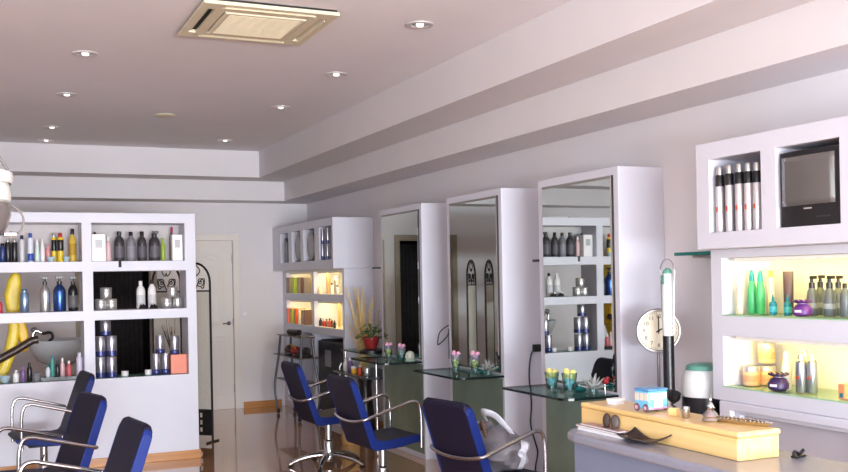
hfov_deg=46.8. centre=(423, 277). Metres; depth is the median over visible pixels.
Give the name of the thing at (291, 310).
folder
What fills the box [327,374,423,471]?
chair
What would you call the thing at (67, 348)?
basin
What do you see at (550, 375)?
glass tumbler
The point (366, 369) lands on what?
jar
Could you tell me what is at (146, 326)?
wall
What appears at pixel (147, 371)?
jar
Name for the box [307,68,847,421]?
wall
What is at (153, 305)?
hair clip
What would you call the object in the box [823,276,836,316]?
pump bottle
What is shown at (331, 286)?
bottle
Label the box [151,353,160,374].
tin
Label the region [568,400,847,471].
reception desk
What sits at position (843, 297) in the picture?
bottle
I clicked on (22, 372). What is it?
bottle
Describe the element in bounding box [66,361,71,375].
bottle
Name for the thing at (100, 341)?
tin
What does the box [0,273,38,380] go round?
chair
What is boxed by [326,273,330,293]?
spray can
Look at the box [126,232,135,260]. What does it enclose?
bottle
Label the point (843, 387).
carton
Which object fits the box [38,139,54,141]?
recessed light
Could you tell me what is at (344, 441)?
baseboard
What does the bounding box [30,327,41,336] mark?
faucet
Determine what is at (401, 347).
glass tumbler
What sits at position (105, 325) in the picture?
tin
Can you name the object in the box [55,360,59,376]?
bottle
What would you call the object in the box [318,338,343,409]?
fridge
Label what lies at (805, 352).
spray can
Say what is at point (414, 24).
recessed light
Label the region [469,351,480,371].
glass tumbler
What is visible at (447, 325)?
wire hook
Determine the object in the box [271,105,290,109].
recessed light
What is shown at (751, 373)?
jar
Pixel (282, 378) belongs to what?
tray
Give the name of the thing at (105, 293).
jar
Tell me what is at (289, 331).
hair dryer
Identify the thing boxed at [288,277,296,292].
folder
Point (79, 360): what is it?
spray can
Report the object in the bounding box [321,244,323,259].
tin
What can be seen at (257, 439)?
floor
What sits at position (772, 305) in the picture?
dropper bottle
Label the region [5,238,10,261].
spray can
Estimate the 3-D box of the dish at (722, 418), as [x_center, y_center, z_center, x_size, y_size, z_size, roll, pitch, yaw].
[1.151,0.519,3.552,0.070,0.018,0.261,-1,0,-38]
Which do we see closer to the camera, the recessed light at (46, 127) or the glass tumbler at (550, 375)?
the glass tumbler at (550, 375)
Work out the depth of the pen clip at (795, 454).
3.40 m
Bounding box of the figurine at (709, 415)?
[702,395,718,421]
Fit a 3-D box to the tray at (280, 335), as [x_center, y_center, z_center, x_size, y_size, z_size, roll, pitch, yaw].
[-1.452,0.659,11.084,0.200,0.012,0.840,-1,0,-24]
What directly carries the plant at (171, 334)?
on the shelving unit at (168, 403)
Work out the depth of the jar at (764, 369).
4.93 m
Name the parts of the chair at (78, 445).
seat, panel, arm frame, backrest, panel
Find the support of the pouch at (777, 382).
on the shelving unit at (816, 423)
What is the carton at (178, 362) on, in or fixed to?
on the shelving unit at (168, 403)
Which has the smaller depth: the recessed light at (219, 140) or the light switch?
the recessed light at (219, 140)
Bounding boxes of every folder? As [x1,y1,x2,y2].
[286,277,293,292]
[287,308,297,322]
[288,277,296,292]
[290,308,300,322]
[292,278,296,292]
[294,308,305,323]
[297,277,300,292]
[298,309,309,323]
[300,277,303,292]
[301,310,303,324]
[303,277,311,292]
[304,310,311,324]
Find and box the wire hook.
[437,325,449,358]
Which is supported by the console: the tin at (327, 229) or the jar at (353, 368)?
the jar at (353, 368)
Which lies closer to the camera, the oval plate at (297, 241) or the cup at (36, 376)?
the cup at (36, 376)
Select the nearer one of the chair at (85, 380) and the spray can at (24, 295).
the chair at (85, 380)
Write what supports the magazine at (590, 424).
on the magazine at (579, 425)
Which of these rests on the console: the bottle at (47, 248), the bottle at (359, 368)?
the bottle at (359, 368)
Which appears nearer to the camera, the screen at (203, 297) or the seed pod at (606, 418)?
the seed pod at (606, 418)
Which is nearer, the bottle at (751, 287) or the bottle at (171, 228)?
the bottle at (751, 287)
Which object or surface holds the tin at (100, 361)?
on the shelving unit at (168, 403)
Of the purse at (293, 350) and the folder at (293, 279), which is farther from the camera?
the folder at (293, 279)
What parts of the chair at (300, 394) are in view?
backrest, leg, panel, seat, panel, leg, arm frame, leg, leg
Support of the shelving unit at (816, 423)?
on the floor
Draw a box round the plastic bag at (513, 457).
[479,408,529,471]
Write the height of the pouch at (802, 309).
0.080 m
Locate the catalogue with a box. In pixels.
[578,427,624,438]
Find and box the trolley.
[273,334,320,421]
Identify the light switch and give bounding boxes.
[241,310,247,316]
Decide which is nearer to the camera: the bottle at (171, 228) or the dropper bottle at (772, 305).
the dropper bottle at (772, 305)
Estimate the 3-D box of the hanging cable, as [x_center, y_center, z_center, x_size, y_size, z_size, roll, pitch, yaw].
[0.813,1.000,7.121,0.096,1.030,0.040,-1,0,-24]
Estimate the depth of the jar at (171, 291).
8.65 m
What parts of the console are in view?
post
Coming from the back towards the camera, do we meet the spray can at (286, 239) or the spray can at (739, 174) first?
the spray can at (286, 239)
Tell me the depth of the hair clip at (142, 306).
8.49 m
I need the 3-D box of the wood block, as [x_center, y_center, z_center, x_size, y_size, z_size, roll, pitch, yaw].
[0.965,0.516,3.781,0.028,0.031,0.036,-1,0,-41]
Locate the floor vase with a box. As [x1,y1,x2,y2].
[345,286,380,430]
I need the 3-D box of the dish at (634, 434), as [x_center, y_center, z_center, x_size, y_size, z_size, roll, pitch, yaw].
[0.813,0.609,3.788,0.102,0.043,0.330,-1,0,-24]
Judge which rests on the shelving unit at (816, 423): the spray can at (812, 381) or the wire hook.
the spray can at (812, 381)
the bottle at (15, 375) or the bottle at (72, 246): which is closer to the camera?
the bottle at (15, 375)
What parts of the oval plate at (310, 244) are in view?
plate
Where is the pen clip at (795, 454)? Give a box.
[791,448,805,457]
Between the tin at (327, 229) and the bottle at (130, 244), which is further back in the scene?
the tin at (327, 229)
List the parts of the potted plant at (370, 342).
pot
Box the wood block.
[668,407,679,415]
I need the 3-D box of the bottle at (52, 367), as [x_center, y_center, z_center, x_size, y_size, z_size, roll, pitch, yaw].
[-3.142,0.754,8.286,0.034,0.194,0.034,-1,0,-24]
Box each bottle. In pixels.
[13,370,18,382]
[20,366,25,381]
[27,362,31,381]
[35,239,39,261]
[40,239,44,261]
[40,277,50,311]
[46,244,50,261]
[46,365,50,376]
[50,355,54,376]
[53,276,65,310]
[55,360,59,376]
[60,358,64,376]
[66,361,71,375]
[68,229,76,261]
[68,276,77,310]
[106,236,110,260]
[114,231,124,260]
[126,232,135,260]
[136,281,144,308]
[137,231,146,260]
[148,280,155,308]
[149,231,159,260]
[161,238,165,260]
[169,227,172,260]
[330,283,333,293]
[338,304,340,326]
[343,359,347,370]
[348,358,352,371]
[358,365,361,374]
[736,273,742,313]
[748,270,756,313]
[756,270,764,313]
[769,294,776,314]
[781,351,791,389]
[784,295,791,315]
[806,276,818,315]
[816,275,824,314]
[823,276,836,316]
[834,275,842,315]
[839,283,847,316]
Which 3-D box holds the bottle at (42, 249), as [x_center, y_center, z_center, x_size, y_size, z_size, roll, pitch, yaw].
[-3.211,-0.227,8.252,0.038,0.194,0.037,-1,0,-24]
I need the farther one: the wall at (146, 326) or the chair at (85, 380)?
the wall at (146, 326)
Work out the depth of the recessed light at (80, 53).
6.27 m
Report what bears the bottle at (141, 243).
on the shelving unit at (168, 403)
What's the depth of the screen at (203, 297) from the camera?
9.48 m
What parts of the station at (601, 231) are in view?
panel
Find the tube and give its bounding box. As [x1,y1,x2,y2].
[783,271,793,313]
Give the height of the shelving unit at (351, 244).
2.190 m
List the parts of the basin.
bowl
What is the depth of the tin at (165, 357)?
8.63 m
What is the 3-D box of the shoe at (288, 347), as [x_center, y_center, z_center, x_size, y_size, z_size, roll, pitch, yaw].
[-1.563,0.824,11.290,0.082,0.110,0.280,-1,0,-12]
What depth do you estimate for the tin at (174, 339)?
8.66 m
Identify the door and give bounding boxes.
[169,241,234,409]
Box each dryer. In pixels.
[0,156,24,236]
[287,329,301,334]
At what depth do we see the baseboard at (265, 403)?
12.02 m
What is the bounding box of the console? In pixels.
[333,349,382,429]
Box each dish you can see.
[0,375,10,382]
[46,257,55,261]
[572,384,586,392]
[613,427,671,442]
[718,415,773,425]
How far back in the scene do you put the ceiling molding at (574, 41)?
6.62 m
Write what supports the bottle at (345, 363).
on the console
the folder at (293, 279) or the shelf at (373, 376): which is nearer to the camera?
the shelf at (373, 376)
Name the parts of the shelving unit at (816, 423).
molding, frame, sliding door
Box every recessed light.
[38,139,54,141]
[43,126,60,128]
[56,92,77,96]
[72,50,98,57]
[217,139,232,141]
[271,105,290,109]
[325,72,347,77]
[406,21,433,28]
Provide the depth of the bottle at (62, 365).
8.28 m
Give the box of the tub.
[681,370,712,397]
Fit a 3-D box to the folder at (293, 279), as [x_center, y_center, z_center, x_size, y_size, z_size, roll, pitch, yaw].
[-1.502,0.092,11.752,0.142,0.186,0.048,-1,0,-24]
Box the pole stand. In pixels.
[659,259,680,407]
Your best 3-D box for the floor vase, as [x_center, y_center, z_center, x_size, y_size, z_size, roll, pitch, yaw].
[-0.603,0.821,9.792,0.317,1.480,0.564,-1,0,-24]
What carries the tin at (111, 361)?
on the shelving unit at (168, 403)
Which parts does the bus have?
door panel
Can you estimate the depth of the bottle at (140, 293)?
8.55 m
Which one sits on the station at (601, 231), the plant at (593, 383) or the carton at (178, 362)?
the plant at (593, 383)
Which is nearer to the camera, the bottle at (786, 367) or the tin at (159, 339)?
the bottle at (786, 367)
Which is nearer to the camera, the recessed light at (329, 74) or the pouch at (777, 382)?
the pouch at (777, 382)
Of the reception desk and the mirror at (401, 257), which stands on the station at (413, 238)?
the mirror at (401, 257)
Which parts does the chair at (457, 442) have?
panel, backrest, panel, arm frame, seat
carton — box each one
[91,234,105,260]
[170,235,182,260]
[170,353,186,373]
[838,383,847,399]
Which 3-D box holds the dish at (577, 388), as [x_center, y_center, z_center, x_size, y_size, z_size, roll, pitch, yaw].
[0.943,0.673,5.944,0.090,0.045,0.089,-1,0,-24]
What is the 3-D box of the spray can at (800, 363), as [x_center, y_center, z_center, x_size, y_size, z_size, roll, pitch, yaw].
[1.773,0.449,4.610,0.050,0.183,0.049,-1,0,-24]
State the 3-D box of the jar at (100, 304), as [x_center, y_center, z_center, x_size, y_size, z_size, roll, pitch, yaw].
[-2.784,0.232,8.442,0.097,0.095,0.095,-1,0,-24]
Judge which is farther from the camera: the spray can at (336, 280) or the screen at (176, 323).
the spray can at (336, 280)
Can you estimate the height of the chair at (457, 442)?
0.880 m
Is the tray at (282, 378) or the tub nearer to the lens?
the tub
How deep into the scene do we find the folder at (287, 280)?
11.97 m
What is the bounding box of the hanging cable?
[528,344,540,470]
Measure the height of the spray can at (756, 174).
0.316 m
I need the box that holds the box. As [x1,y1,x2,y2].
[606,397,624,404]
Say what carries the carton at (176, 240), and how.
on the shelving unit at (168, 403)
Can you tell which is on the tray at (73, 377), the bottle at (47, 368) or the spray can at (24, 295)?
the bottle at (47, 368)
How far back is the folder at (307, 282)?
11.34 m
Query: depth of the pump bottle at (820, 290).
4.64 m
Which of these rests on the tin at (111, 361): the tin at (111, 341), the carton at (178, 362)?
the tin at (111, 341)
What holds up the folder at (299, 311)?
in the shelving unit at (351, 244)
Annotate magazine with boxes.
[575,423,616,434]
[580,422,627,432]
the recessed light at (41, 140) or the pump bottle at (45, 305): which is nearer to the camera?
the pump bottle at (45, 305)
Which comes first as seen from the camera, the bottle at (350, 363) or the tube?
the tube
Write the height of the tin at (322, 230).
0.165 m
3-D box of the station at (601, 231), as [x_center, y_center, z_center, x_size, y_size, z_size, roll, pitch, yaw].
[0.950,0.440,6.155,0.703,2.185,0.905,-1,0,-24]
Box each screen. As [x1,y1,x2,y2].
[152,271,181,356]
[196,262,218,443]
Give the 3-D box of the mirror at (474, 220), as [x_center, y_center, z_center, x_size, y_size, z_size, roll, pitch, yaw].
[0.375,0.050,7.449,0.009,1.285,0.809,-1,0,-24]
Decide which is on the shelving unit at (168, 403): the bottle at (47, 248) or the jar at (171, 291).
the bottle at (47, 248)
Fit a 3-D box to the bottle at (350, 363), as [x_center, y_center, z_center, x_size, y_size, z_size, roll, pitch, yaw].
[-0.736,0.873,9.803,0.050,0.140,0.050,-1,0,-24]
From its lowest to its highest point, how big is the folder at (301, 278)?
0.187 m
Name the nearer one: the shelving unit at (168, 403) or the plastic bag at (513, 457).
the plastic bag at (513, 457)
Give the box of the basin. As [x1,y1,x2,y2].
[30,327,80,374]
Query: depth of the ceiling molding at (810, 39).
6.10 m
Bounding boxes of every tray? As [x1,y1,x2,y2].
[41,375,76,380]
[273,353,319,359]
[277,334,314,338]
[277,377,315,383]
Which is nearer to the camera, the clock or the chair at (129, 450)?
the chair at (129, 450)
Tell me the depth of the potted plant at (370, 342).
9.32 m
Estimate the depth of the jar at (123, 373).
8.50 m
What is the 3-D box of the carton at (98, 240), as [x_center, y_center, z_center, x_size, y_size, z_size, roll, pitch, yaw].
[-2.795,-0.254,8.408,0.112,0.232,0.091,-1,0,-24]
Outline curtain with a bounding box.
[93,271,143,374]
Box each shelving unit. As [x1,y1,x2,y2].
[0,212,200,470]
[272,217,375,426]
[696,115,847,462]
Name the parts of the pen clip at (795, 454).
clip arm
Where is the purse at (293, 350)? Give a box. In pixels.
[290,344,299,354]
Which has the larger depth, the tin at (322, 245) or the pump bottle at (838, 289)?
the tin at (322, 245)
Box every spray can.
[0,243,5,261]
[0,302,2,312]
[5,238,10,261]
[11,238,17,261]
[19,235,24,261]
[20,289,28,311]
[27,233,33,261]
[51,233,56,261]
[57,233,63,261]
[76,353,82,375]
[285,238,288,262]
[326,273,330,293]
[334,276,338,293]
[715,167,724,231]
[725,165,734,231]
[734,163,744,230]
[744,163,753,229]
[752,162,761,229]
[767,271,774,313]
[795,353,806,392]
[801,350,807,365]
[806,354,817,392]
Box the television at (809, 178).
[780,144,840,227]
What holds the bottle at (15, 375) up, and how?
on the shelving unit at (168, 403)
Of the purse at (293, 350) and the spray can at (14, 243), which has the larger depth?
the purse at (293, 350)
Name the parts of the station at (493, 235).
panel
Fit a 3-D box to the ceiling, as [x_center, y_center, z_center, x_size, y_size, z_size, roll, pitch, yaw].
[-0.429,-1.522,3.003,5.950,0.100,18.000,-1,0,-24]
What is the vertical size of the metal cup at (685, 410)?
0.042 m
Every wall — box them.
[0,200,306,408]
[142,271,149,372]
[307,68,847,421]
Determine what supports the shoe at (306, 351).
on the trolley
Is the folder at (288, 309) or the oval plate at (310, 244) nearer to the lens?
the oval plate at (310, 244)
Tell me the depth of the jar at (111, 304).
8.44 m
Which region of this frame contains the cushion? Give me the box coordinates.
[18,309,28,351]
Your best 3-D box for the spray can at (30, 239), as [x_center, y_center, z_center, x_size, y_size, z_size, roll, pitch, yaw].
[-3.298,-0.250,8.213,0.047,0.243,0.046,-1,0,-24]
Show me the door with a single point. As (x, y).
(216, 256)
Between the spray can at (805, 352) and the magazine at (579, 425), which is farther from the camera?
the spray can at (805, 352)
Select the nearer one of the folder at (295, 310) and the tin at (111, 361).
the tin at (111, 361)
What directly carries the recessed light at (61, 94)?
in the ceiling
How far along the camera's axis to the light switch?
11.95 m
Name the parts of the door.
molding, panel, panel, molding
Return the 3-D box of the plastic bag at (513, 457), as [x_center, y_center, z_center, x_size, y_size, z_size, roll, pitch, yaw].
[0.429,0.918,5.583,0.326,0.344,0.353,-1,0,-35]
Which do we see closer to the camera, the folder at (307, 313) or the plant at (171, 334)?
the plant at (171, 334)
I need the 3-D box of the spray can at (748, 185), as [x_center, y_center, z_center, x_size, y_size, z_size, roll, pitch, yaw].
[1.544,-0.385,4.658,0.044,0.319,0.043,-1,0,-24]
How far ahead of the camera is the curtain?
11.57 m
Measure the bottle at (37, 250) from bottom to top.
0.193 m
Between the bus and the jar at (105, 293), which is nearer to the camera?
the bus
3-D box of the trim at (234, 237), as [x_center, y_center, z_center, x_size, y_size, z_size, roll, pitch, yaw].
[-2.652,0.540,11.739,0.910,2.120,0.015,-1,0,-24]
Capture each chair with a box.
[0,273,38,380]
[0,391,106,471]
[8,370,94,467]
[18,416,152,471]
[281,361,364,471]
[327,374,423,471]
[422,397,546,471]
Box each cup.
[33,373,40,381]
[681,406,689,417]
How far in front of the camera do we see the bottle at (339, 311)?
10.61 m
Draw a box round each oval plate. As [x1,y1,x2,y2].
[295,234,300,261]
[307,232,314,260]
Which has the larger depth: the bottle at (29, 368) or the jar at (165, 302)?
the jar at (165, 302)
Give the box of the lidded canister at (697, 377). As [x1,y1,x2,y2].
[681,362,719,415]
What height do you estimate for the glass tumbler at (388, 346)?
0.155 m
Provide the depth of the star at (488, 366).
7.05 m
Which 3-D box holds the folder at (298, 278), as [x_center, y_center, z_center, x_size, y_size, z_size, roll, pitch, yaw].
[-1.431,0.090,11.596,0.142,0.189,0.035,-1,0,-24]
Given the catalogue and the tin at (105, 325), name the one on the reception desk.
the catalogue
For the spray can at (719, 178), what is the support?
in the shelving unit at (816, 423)
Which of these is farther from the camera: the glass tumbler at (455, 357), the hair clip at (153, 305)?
the hair clip at (153, 305)
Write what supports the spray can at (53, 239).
on the shelving unit at (168, 403)
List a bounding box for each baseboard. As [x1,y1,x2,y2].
[244,399,281,407]
[341,427,353,444]
[378,420,383,428]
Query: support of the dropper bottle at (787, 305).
on the shelving unit at (816, 423)
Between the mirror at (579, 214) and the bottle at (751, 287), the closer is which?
the bottle at (751, 287)
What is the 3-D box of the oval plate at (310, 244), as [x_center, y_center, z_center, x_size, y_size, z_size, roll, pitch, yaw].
[-1.222,-0.344,10.801,0.070,0.316,0.280,-1,0,-24]
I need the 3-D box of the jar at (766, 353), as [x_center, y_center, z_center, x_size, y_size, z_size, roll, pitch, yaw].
[1.734,0.381,4.962,0.087,0.101,0.086,-1,0,-24]
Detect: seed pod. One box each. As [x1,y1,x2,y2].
[603,413,610,427]
[611,415,619,428]
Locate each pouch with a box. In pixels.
[767,371,788,390]
[792,299,812,316]
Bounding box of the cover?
[154,113,175,117]
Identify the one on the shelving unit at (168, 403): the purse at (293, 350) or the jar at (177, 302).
the jar at (177, 302)
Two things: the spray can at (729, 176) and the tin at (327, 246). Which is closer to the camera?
the spray can at (729, 176)
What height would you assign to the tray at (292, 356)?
0.012 m
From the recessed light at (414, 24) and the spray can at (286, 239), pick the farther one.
the spray can at (286, 239)
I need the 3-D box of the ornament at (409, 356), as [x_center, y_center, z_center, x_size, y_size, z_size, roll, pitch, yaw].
[-0.118,0.671,8.394,0.100,0.089,0.100,-1,0,-24]
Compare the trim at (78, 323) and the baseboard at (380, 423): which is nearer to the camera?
the baseboard at (380, 423)
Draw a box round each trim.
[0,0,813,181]
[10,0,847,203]
[75,271,156,352]
[163,234,241,408]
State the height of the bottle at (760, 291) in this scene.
0.218 m
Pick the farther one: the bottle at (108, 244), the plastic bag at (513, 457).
the bottle at (108, 244)
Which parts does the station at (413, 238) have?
panel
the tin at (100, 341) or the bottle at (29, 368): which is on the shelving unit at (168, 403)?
the bottle at (29, 368)
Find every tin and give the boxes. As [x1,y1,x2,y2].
[95,336,105,355]
[95,356,105,377]
[100,320,110,334]
[106,335,116,355]
[106,356,116,376]
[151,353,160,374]
[155,335,164,353]
[161,353,169,373]
[170,335,178,353]
[321,229,323,243]
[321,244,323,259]
[326,228,328,243]
[326,245,328,259]
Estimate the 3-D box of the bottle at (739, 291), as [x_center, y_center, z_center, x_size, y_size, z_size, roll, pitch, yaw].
[1.590,0.081,4.939,0.033,0.207,0.032,-1,0,-24]
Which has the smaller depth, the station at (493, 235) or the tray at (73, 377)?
the station at (493, 235)
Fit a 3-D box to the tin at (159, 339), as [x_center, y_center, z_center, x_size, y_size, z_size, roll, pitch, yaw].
[-2.329,0.587,8.645,0.081,0.163,0.080,-1,0,-24]
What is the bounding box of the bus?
[634,386,667,411]
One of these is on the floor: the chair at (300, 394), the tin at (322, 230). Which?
the chair at (300, 394)
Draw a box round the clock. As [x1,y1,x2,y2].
[636,308,680,386]
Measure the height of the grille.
0.020 m
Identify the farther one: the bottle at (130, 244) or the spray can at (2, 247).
the bottle at (130, 244)
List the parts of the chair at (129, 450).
arm frame, panel, backrest, panel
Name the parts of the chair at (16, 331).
backrest, armrest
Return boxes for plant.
[161,322,174,348]
[355,323,381,353]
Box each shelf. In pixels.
[333,368,382,379]
[674,251,710,257]
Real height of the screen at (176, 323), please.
1.741 m
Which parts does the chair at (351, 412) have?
backrest, panel, arm frame, seat, panel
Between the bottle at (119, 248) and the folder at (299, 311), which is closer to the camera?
the bottle at (119, 248)
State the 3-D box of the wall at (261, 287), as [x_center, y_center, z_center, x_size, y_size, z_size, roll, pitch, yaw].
[-4.087,0.612,11.164,5.750,4.030,0.120,-1,0,-24]
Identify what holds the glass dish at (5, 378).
on the shelving unit at (168, 403)
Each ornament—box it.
[405,351,415,361]
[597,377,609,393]
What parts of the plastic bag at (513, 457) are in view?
carry handle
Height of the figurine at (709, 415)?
0.098 m
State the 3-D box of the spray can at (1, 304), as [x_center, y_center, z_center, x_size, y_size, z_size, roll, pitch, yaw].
[-3.506,0.248,8.114,0.033,0.091,0.033,-1,0,-24]
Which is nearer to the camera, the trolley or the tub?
the tub
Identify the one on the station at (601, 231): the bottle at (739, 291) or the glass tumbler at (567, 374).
the glass tumbler at (567, 374)
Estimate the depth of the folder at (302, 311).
11.44 m
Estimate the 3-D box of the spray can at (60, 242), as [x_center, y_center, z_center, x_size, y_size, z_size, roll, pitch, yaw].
[-3.076,-0.255,8.292,0.051,0.245,0.051,-1,0,-24]
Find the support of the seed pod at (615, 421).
on the magazine at (590, 424)
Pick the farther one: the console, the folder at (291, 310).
the folder at (291, 310)
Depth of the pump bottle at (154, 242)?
8.59 m
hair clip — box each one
[139,304,146,308]
[150,303,157,308]
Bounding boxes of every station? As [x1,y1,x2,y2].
[351,203,449,459]
[413,188,542,471]
[502,166,664,471]
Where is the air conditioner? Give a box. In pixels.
[178,0,339,45]
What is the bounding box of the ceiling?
[0,0,570,150]
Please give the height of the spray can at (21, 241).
0.226 m
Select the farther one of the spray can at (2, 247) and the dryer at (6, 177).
the spray can at (2, 247)
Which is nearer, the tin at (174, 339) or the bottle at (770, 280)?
the bottle at (770, 280)
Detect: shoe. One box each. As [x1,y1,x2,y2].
[284,345,291,354]
[295,347,311,357]
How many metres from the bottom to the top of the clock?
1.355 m
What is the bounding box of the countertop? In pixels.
[568,428,847,471]
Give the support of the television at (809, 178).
in the shelving unit at (816, 423)
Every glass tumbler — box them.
[384,342,392,359]
[397,343,405,360]
[450,350,460,372]
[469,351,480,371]
[544,368,558,392]
[561,368,576,394]
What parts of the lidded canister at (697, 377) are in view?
green lid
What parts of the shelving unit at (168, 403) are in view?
panel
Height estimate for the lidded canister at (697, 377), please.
0.282 m
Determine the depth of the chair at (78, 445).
5.88 m
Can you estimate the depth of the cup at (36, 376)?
8.15 m
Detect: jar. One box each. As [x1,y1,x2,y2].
[95,299,105,309]
[100,287,111,298]
[106,299,116,309]
[121,371,128,375]
[145,369,151,374]
[161,297,171,307]
[167,287,177,296]
[172,297,182,307]
[351,366,356,373]
[364,367,369,375]
[742,365,760,385]
[757,342,775,362]
[758,365,775,384]
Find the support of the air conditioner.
attached to the ceiling
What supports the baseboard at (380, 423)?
attached to the wall at (669, 141)
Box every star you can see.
[477,360,496,375]
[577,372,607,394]
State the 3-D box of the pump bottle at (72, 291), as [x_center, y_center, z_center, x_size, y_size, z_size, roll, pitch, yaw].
[-2.990,0.137,8.349,0.082,0.294,0.081,-1,0,-24]
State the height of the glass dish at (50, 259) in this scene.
0.042 m
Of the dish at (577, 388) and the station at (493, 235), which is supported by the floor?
the station at (493, 235)
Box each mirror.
[381,209,421,359]
[449,195,500,372]
[542,175,616,391]
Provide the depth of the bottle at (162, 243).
8.67 m
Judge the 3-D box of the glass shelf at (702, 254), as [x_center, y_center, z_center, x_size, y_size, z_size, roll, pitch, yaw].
[1.589,-0.127,5.329,0.198,0.032,0.465,-1,0,-24]
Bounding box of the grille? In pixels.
[208,12,306,38]
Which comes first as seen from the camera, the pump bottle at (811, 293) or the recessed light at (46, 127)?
the pump bottle at (811, 293)
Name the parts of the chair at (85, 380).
seat, seat plate, arm frame, panel, backrest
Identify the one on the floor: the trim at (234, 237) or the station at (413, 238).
the station at (413, 238)
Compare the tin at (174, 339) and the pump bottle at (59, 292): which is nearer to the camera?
the pump bottle at (59, 292)
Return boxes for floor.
[94,405,440,471]

